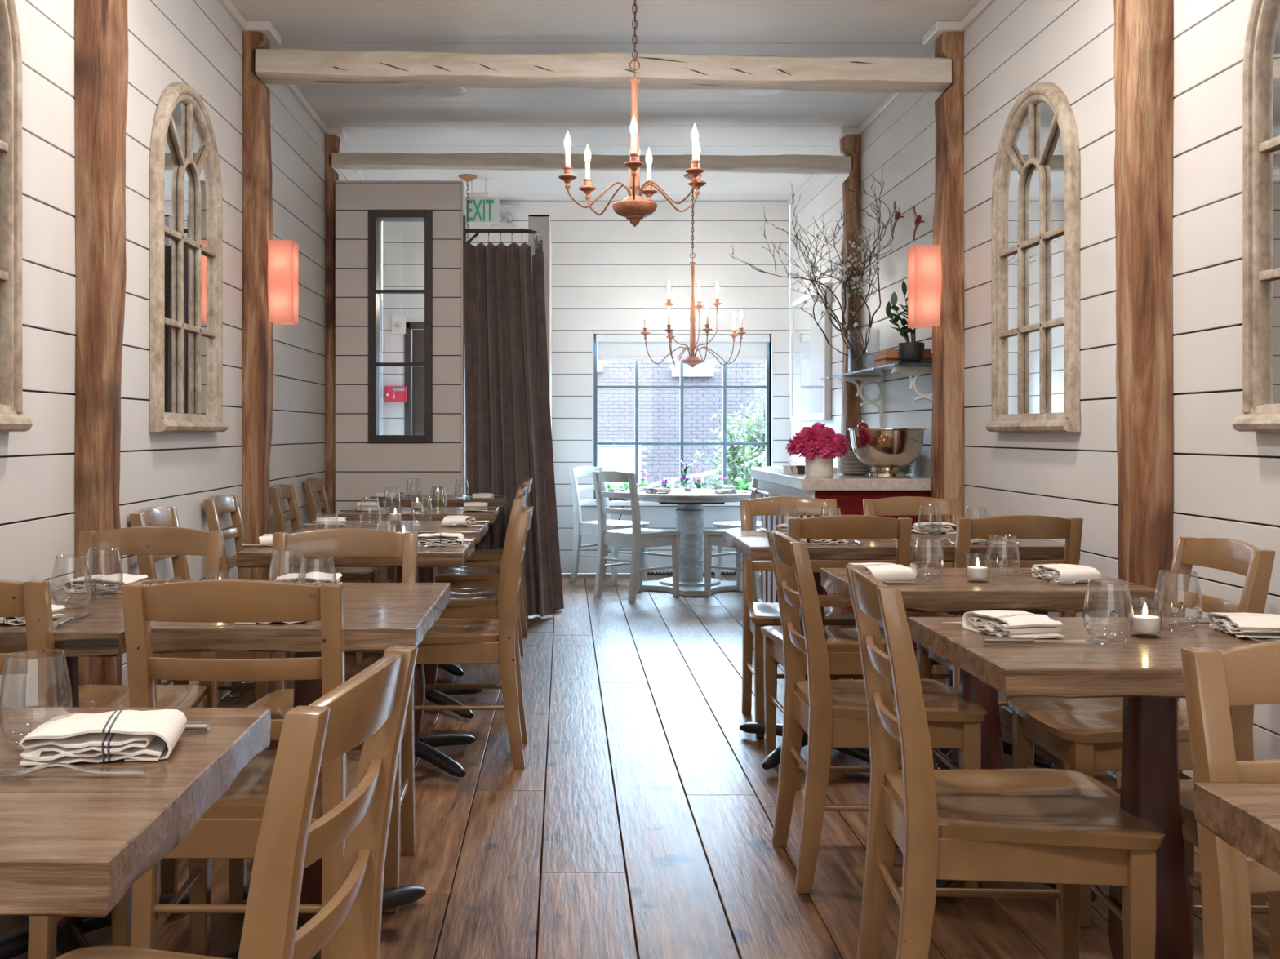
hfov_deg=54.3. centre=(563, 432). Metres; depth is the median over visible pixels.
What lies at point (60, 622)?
knife
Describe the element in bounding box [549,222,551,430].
wall
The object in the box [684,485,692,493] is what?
votive candle
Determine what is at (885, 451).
bowl
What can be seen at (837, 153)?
trim
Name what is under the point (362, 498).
tumbler
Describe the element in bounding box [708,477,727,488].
potted flower
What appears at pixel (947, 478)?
timber post
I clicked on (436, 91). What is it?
ceiling speaker
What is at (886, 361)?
book
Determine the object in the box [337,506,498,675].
dining table
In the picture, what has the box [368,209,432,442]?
window
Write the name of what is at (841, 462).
dish
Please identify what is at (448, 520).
napkin
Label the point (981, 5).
trim
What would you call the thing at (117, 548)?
tumbler
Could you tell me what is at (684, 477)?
potted flower
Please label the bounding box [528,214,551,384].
trim
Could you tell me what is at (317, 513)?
tumbler
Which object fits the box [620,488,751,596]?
round table
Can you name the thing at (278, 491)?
dining chair
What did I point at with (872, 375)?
wall shelf
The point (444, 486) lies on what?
tumbler
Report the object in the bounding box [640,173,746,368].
chandelier
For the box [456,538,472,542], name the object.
knife
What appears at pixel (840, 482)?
countertop
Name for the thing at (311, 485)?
dining chair
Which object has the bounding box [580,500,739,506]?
trim
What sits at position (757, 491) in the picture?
towel rail
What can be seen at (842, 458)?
dish
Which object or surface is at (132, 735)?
napkin
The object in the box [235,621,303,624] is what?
napkin
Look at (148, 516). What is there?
dining chair
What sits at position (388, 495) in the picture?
napkin
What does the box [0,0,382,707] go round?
wall
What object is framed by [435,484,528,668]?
dining chair
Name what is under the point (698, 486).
potted flower
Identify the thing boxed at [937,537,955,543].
fork
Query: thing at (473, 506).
napkin
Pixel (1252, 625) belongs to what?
napkin
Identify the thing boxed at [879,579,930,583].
knife
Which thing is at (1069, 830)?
dining chair
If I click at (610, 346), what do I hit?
roller blind
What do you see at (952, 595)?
dining table
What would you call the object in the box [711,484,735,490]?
napkin
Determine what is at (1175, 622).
knife
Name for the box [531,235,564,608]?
curtain
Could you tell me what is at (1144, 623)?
votive candle
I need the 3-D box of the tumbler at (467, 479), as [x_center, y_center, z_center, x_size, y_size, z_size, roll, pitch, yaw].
[-0.565,0.315,6.900,0.082,0.109,0.082,0,0,-5]
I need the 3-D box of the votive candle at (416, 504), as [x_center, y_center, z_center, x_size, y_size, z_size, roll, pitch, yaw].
[-0.700,0.336,5.950,0.060,0.068,0.060,0,0,0]
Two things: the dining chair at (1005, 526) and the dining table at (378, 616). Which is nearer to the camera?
the dining table at (378, 616)
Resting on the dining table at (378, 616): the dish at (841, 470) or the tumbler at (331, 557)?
the tumbler at (331, 557)
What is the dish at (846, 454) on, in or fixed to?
on the dish at (842, 455)
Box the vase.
[785,422,850,478]
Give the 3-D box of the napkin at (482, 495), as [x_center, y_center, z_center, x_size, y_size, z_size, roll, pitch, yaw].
[-0.450,0.354,6.934,0.118,0.030,0.148,0,0,0]
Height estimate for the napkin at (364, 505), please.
0.038 m
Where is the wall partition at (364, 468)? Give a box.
[335,182,461,582]
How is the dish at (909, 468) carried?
on the dish at (908, 470)
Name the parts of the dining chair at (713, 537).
leg, seat, leg, post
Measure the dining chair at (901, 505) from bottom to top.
0.866 m
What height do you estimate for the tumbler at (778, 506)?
0.109 m
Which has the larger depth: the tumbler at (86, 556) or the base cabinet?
the base cabinet
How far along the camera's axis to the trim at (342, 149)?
8.67 m
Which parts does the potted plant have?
stem, stem, pot, stem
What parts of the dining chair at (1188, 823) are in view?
seat, leg, leg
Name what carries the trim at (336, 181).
attached to the wall partition at (364, 468)
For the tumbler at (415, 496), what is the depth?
5.08 m
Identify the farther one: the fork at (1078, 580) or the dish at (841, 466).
the dish at (841, 466)
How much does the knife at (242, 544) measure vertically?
0.012 m
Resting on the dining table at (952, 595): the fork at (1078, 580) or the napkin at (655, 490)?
the fork at (1078, 580)
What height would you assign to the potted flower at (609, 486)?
0.150 m
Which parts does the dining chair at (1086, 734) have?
leg, leg, seat, post, rail, post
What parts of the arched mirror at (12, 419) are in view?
frame, rail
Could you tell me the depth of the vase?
5.92 m
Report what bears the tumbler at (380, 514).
on the dining table at (428, 556)
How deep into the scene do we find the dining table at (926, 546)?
4.04 m
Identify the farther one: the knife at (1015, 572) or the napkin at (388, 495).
the napkin at (388, 495)
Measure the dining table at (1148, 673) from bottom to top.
0.742 m
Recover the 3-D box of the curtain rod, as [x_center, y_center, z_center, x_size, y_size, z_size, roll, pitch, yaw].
[-0.240,-1.215,7.829,0.368,0.190,0.922,0,0,30]
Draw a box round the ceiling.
[230,0,980,200]
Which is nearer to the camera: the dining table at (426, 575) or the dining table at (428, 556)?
the dining table at (428, 556)
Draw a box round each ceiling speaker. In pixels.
[418,85,466,97]
[737,88,783,95]
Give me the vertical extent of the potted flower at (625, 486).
0.160 m
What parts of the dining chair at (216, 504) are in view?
post, rail, post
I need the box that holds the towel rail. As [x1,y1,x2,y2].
[747,487,777,497]
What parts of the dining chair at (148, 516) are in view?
post, rail, post, leg, leg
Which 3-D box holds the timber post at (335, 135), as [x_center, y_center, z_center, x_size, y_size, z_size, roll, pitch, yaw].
[-1.389,-0.360,7.600,0.107,2.970,0.180,0,0,0]
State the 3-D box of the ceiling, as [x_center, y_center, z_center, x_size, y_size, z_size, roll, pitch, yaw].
[0.178,-1.905,3.775,3.443,0.120,12.650,0,0,0]
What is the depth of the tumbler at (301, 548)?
2.78 m
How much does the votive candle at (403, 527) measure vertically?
0.068 m
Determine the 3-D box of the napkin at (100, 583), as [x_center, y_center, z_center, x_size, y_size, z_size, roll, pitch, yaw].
[-1.071,0.353,2.915,0.156,0.033,0.128,0,0,-1]
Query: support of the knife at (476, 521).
on the dining table at (426, 575)
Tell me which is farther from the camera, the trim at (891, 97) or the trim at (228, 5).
the trim at (891, 97)
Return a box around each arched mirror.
[0,0,32,431]
[149,82,228,431]
[985,82,1079,431]
[1231,0,1279,431]
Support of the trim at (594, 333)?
attached to the wall at (606, 270)
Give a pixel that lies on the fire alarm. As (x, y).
(397, 322)
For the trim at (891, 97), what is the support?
attached to the wall at (1226, 480)
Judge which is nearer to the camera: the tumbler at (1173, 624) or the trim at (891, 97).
the tumbler at (1173, 624)
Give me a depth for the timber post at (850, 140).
7.53 m
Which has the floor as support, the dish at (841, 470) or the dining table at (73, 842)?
the dining table at (73, 842)
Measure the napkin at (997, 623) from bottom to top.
0.038 m
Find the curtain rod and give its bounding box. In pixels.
[463,215,542,253]
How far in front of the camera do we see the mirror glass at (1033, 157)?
4.72 m
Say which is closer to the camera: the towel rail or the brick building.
the towel rail
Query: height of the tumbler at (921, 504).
0.109 m
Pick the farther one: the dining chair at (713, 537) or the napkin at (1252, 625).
the dining chair at (713, 537)
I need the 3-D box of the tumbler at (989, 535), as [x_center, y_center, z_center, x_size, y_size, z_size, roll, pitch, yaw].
[1.112,0.315,3.150,0.082,0.109,0.082,0,0,16]
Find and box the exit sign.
[464,177,499,223]
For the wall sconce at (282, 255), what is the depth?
5.62 m
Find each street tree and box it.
[692,400,765,488]
[713,373,790,479]
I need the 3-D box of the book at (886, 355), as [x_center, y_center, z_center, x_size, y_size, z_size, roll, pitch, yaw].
[1.660,-0.368,6.080,0.240,0.026,0.220,0,0,-1]
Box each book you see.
[872,352,932,360]
[875,358,932,367]
[877,348,931,354]
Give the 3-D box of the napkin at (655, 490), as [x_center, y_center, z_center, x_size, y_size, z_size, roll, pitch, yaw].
[0.656,0.407,8.726,0.113,0.040,0.169,0,0,-35]
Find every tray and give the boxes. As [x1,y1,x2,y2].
[782,465,804,474]
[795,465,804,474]
[891,361,932,363]
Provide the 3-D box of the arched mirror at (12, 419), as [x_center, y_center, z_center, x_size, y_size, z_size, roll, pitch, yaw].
[-1.412,-0.658,2.840,0.060,1.313,0.798,0,0,0]
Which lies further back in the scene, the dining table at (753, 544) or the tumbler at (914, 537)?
the dining table at (753, 544)
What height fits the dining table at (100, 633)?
0.742 m
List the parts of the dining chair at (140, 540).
post, seat, rail, leg, post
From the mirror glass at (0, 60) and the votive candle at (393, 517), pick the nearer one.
the mirror glass at (0, 60)
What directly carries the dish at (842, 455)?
on the dish at (842, 458)
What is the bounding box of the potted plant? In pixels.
[885,280,924,361]
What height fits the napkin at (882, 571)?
0.040 m
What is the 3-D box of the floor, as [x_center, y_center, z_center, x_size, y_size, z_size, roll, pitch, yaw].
[0.178,1.185,3.775,3.443,0.120,12.650,0,0,0]
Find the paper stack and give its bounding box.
[832,468,838,473]
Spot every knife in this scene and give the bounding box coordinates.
[50,587,64,593]
[53,609,94,627]
[184,720,210,730]
[241,543,272,546]
[303,523,355,526]
[339,508,382,511]
[369,496,386,498]
[440,520,488,523]
[454,506,496,509]
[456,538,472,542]
[656,492,677,493]
[760,527,768,532]
[848,539,864,545]
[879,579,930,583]
[982,635,1098,643]
[1006,539,1022,545]
[1010,572,1034,573]
[1173,622,1209,623]
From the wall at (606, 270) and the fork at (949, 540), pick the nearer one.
the fork at (949, 540)
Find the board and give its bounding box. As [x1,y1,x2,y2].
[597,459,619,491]
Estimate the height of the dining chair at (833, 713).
0.866 m
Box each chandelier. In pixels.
[558,0,706,226]
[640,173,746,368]
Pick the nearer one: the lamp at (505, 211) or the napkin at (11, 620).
the napkin at (11, 620)
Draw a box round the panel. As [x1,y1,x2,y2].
[385,386,406,402]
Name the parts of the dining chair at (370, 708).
seat, post, rail, post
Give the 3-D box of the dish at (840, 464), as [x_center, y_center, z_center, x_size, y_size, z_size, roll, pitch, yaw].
[1.501,0.168,6.400,0.181,0.018,0.181,0,0,0]
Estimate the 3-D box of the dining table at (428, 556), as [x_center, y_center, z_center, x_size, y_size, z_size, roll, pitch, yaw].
[-0.660,0.741,4.147,0.700,0.742,0.628,0,0,0]
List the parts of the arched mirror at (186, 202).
rail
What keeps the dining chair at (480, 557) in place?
on the floor
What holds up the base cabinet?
on the floor
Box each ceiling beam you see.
[255,48,951,93]
[331,152,851,173]
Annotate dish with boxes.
[836,458,859,461]
[837,457,857,459]
[837,461,862,463]
[837,462,866,466]
[837,465,869,467]
[837,466,871,470]
[837,469,873,471]
[837,471,872,475]
[839,455,856,457]
[843,453,854,455]
[899,466,912,470]
[900,469,912,471]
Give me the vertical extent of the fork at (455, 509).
0.011 m
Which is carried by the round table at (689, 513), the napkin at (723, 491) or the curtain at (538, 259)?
the napkin at (723, 491)
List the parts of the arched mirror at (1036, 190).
rail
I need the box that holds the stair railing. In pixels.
[614,445,790,492]
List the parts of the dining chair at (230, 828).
post, leg, rail, seat, post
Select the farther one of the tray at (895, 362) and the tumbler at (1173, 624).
the tray at (895, 362)
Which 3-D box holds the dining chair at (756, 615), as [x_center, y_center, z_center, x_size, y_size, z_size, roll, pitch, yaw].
[0.906,0.692,4.793,0.432,0.866,0.507,0,0,0]
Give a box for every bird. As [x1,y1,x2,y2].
[892,200,903,232]
[912,206,924,239]
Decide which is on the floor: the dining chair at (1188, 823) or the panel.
the dining chair at (1188, 823)
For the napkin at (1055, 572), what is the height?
0.038 m
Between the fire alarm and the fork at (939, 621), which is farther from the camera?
the fire alarm
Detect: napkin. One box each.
[0,604,65,625]
[17,709,186,767]
[63,573,147,593]
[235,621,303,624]
[258,533,272,545]
[273,572,342,585]
[315,516,346,524]
[355,502,378,510]
[375,491,404,498]
[417,533,464,546]
[440,515,475,526]
[462,502,488,511]
[471,493,493,499]
[640,485,663,489]
[644,487,671,493]
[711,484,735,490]
[714,488,738,493]
[773,524,787,533]
[800,538,848,544]
[848,562,916,581]
[911,521,956,533]
[961,610,1064,638]
[970,538,1007,544]
[1031,564,1102,583]
[1207,612,1279,638]
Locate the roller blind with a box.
[595,333,769,359]
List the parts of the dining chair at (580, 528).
post, rail, post, leg, seat, leg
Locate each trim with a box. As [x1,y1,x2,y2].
[218,0,245,29]
[285,84,328,133]
[335,180,464,495]
[338,142,368,180]
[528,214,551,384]
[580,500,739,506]
[591,332,773,499]
[786,146,840,205]
[857,48,934,133]
[960,0,993,29]
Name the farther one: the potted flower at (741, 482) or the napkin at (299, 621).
the potted flower at (741, 482)
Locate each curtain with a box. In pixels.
[463,228,554,617]
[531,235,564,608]
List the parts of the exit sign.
plate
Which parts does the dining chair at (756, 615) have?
post, leg, rail, seat, post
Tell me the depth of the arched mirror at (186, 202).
4.67 m
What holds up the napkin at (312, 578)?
on the dining table at (378, 616)
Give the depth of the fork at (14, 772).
1.33 m
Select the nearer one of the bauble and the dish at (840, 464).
the dish at (840, 464)
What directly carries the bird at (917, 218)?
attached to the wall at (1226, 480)
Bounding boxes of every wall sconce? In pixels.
[267,240,298,324]
[907,244,942,328]
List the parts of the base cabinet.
rail, panel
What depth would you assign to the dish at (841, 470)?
6.33 m
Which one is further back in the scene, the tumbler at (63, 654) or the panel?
the panel
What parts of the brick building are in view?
window sill, doorway, pane, window sill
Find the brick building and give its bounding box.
[380,298,791,495]
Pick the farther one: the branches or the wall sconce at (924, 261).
the branches
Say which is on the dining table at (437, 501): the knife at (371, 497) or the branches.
the knife at (371, 497)
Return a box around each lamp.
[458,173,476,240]
[491,203,515,226]
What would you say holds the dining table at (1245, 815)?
on the floor
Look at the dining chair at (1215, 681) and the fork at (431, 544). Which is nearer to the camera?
the dining chair at (1215, 681)
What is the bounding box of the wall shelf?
[820,363,933,428]
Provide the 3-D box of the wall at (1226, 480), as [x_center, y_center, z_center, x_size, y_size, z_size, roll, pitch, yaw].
[1.850,-0.360,3.725,0.100,2.970,12.350,0,0,0]
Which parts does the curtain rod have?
rod, plate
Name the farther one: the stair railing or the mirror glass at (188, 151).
the stair railing
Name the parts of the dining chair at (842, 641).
leg, post, seat, rail, post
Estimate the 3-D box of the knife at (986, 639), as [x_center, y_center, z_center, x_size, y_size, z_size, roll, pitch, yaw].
[0.836,0.363,2.173,0.200,0.012,0.017,0,0,2]
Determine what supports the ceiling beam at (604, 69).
attached to the timber post at (947, 478)
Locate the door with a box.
[404,322,424,435]
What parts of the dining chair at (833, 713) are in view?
rail, post, post, seat, leg, leg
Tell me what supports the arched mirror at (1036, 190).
attached to the wall at (1226, 480)
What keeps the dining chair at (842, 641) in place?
on the floor
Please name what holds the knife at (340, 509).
on the dining table at (425, 514)
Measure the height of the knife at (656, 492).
0.012 m
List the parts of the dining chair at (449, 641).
seat, post, post, rail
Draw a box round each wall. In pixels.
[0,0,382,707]
[382,200,789,573]
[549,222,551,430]
[790,0,1279,777]
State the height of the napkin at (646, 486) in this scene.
0.033 m
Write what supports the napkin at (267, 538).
on the dining table at (428, 556)
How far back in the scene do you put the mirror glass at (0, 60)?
3.16 m
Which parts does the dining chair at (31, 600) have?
rail, post, leg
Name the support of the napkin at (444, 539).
on the dining table at (428, 556)
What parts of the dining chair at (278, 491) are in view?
post, rail, post, seat, leg, leg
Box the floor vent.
[647,571,736,574]
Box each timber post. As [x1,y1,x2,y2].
[75,0,128,684]
[242,20,280,683]
[324,127,347,516]
[834,127,861,450]
[923,20,965,682]
[1113,0,1173,795]
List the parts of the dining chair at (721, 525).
leg, seat, post, rail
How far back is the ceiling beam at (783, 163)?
7.54 m
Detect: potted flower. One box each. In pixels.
[606,481,621,501]
[613,482,637,500]
[636,470,650,488]
[657,477,675,488]
[671,458,693,488]
[689,471,708,488]
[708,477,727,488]
[733,463,751,490]
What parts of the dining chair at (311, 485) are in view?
post, rail, post, leg, leg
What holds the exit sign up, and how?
hanging from the ceiling
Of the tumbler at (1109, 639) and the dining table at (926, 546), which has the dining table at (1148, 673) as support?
the tumbler at (1109, 639)
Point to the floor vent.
(648, 572)
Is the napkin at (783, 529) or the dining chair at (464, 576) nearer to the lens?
the napkin at (783, 529)
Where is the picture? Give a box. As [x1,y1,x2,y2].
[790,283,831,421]
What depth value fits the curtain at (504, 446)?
7.53 m
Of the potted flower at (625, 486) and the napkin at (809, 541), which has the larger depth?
the potted flower at (625, 486)
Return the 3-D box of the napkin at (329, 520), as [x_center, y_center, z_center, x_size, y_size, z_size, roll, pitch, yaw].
[-0.931,0.354,4.986,0.118,0.030,0.148,0,0,-8]
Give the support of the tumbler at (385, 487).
on the dining table at (425, 514)
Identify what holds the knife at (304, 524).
on the dining table at (426, 575)
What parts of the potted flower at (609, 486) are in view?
pot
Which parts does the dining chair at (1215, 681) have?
rail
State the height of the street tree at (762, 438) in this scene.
2.140 m
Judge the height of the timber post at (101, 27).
2.970 m
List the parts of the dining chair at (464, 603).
seat, post, rail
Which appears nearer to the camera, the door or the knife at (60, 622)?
the knife at (60, 622)
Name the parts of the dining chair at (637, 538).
post, rail, post, leg, seat, leg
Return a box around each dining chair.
[0,579,132,958]
[24,526,223,894]
[54,645,417,958]
[120,579,361,958]
[129,506,293,702]
[204,494,251,707]
[228,528,417,913]
[269,484,378,665]
[303,478,395,582]
[414,506,533,769]
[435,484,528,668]
[439,493,526,618]
[462,478,532,636]
[568,466,648,586]
[592,471,680,602]
[702,478,761,601]
[712,466,782,580]
[739,496,862,737]
[760,515,912,790]
[766,530,987,893]
[844,565,1165,958]
[862,496,998,694]
[916,515,1083,770]
[1006,536,1275,927]
[1179,779,1279,958]
[1180,640,1279,958]
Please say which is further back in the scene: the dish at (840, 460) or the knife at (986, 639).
the dish at (840, 460)
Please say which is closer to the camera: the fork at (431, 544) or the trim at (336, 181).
the fork at (431, 544)
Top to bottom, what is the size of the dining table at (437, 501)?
0.742 m
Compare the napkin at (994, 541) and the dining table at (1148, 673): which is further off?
the napkin at (994, 541)
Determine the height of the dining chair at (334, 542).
0.866 m
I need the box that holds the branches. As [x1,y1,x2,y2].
[728,163,900,372]
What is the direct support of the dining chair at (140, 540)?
on the floor
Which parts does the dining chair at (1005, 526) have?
leg, post, rail, post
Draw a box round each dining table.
[0,585,189,958]
[0,707,271,917]
[150,582,450,958]
[235,537,475,777]
[293,520,488,719]
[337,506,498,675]
[375,495,506,508]
[723,530,913,769]
[820,568,1164,902]
[889,531,1079,768]
[908,617,1278,958]
[1193,782,1279,875]
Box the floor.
[0,573,1269,958]
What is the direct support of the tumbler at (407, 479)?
on the dining table at (437, 501)
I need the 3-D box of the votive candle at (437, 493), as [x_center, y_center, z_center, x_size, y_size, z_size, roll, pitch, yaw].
[-0.710,0.336,7.020,0.060,0.068,0.060,0,0,0]
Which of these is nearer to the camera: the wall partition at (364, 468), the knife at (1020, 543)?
the knife at (1020, 543)
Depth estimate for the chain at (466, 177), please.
8.94 m
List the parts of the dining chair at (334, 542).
leg, post, seat, rail, leg, post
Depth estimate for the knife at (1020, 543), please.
4.09 m
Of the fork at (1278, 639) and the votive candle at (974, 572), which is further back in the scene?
the votive candle at (974, 572)
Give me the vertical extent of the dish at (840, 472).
0.018 m
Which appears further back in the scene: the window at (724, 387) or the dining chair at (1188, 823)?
the window at (724, 387)
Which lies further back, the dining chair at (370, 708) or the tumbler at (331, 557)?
the tumbler at (331, 557)
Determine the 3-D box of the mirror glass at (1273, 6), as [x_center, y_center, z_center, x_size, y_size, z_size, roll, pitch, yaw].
[1.792,-0.658,2.840,0.006,1.181,0.658,0,0,0]
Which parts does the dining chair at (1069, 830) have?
rail, post, post, seat, leg, leg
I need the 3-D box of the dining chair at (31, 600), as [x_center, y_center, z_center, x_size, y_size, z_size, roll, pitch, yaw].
[-1.129,0.692,2.477,0.432,0.866,0.507,0,0,0]
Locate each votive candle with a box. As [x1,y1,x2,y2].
[387,505,402,523]
[394,522,412,533]
[411,495,423,510]
[432,485,443,497]
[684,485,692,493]
[964,553,990,582]
[1127,596,1163,639]
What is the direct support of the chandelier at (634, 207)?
hanging from the ceiling
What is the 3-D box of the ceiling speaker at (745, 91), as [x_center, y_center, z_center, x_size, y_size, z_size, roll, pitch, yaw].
[1.060,-1.839,6.660,0.256,0.012,0.256,0,0,0]
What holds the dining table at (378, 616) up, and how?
on the floor
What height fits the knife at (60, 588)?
0.012 m
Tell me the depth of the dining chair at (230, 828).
2.22 m
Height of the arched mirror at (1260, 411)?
1.313 m
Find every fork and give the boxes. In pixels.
[0,763,146,776]
[417,543,464,546]
[435,523,483,526]
[454,509,494,511]
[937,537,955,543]
[938,621,961,622]
[1048,578,1125,584]
[1244,636,1279,642]
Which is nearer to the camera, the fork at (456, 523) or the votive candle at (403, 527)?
the votive candle at (403, 527)
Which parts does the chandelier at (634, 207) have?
bulb, bulb, arm, arm, bulb, arm, dish, bulb, arm, arm, bulb, bulb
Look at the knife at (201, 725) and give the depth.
1.53 m
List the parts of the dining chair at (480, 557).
seat, post, post, rail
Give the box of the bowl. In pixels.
[847,428,926,477]
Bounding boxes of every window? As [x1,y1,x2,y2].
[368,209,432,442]
[593,334,769,500]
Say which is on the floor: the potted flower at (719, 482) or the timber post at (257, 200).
the timber post at (257, 200)
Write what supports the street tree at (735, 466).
on the street
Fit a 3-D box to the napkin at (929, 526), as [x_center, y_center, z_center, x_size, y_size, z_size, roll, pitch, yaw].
[1.368,0.350,4.590,0.170,0.038,0.108,0,0,-2]
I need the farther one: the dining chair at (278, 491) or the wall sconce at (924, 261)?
the dining chair at (278, 491)
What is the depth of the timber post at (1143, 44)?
3.68 m
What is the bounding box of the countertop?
[750,468,931,490]
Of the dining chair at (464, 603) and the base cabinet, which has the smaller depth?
the dining chair at (464, 603)
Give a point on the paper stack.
(834, 470)
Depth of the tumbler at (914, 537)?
3.06 m
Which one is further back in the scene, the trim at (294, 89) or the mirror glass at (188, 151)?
the trim at (294, 89)
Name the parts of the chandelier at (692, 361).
bulb, arm, bulb, bulb, arm, arm, arm, dish, arm, bulb, arm, arm, bulb, arm, bulb, arm, bulb, bulb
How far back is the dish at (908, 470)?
6.33 m
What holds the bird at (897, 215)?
attached to the wall at (1226, 480)
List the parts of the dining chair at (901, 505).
post, rail, seat, post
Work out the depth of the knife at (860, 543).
4.08 m
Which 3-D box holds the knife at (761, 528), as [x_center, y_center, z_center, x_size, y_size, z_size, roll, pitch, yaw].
[0.750,0.363,4.567,0.017,0.012,0.200,0,0,-3]
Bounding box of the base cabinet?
[757,479,932,668]
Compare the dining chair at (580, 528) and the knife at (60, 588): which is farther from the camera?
the dining chair at (580, 528)
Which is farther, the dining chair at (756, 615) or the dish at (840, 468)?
the dish at (840, 468)
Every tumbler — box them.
[0,650,73,751]
[50,555,92,608]
[84,547,123,598]
[268,548,306,583]
[297,556,337,583]
[314,513,338,529]
[359,497,380,525]
[377,514,402,533]
[382,487,400,511]
[405,479,420,497]
[412,496,432,523]
[429,486,446,510]
[454,479,469,499]
[775,506,798,534]
[910,537,944,583]
[918,504,942,534]
[985,535,1020,579]
[1082,579,1133,644]
[1153,569,1202,631]
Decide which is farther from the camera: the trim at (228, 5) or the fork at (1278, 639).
the trim at (228, 5)
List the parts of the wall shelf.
glass, wall leg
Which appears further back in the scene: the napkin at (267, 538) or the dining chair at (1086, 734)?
the napkin at (267, 538)
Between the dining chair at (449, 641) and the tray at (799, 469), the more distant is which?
the tray at (799, 469)
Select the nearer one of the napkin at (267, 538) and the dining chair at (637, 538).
the napkin at (267, 538)
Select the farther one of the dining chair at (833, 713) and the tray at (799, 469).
the tray at (799, 469)
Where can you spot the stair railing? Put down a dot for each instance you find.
(704, 473)
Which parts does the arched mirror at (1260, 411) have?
rail, frame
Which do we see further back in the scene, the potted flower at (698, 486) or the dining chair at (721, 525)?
the potted flower at (698, 486)
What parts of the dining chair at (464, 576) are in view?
seat, post, post, rail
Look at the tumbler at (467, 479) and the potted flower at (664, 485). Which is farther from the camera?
the potted flower at (664, 485)
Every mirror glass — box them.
[0,60,0,404]
[164,102,211,414]
[1004,102,1063,414]
[1266,0,1279,404]
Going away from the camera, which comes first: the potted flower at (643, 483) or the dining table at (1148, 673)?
the dining table at (1148, 673)
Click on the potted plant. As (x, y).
(913, 351)
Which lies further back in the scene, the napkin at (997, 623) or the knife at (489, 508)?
the knife at (489, 508)
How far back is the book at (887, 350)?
5.98 m
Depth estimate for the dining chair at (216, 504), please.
5.20 m
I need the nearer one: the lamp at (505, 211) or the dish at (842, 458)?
the dish at (842, 458)

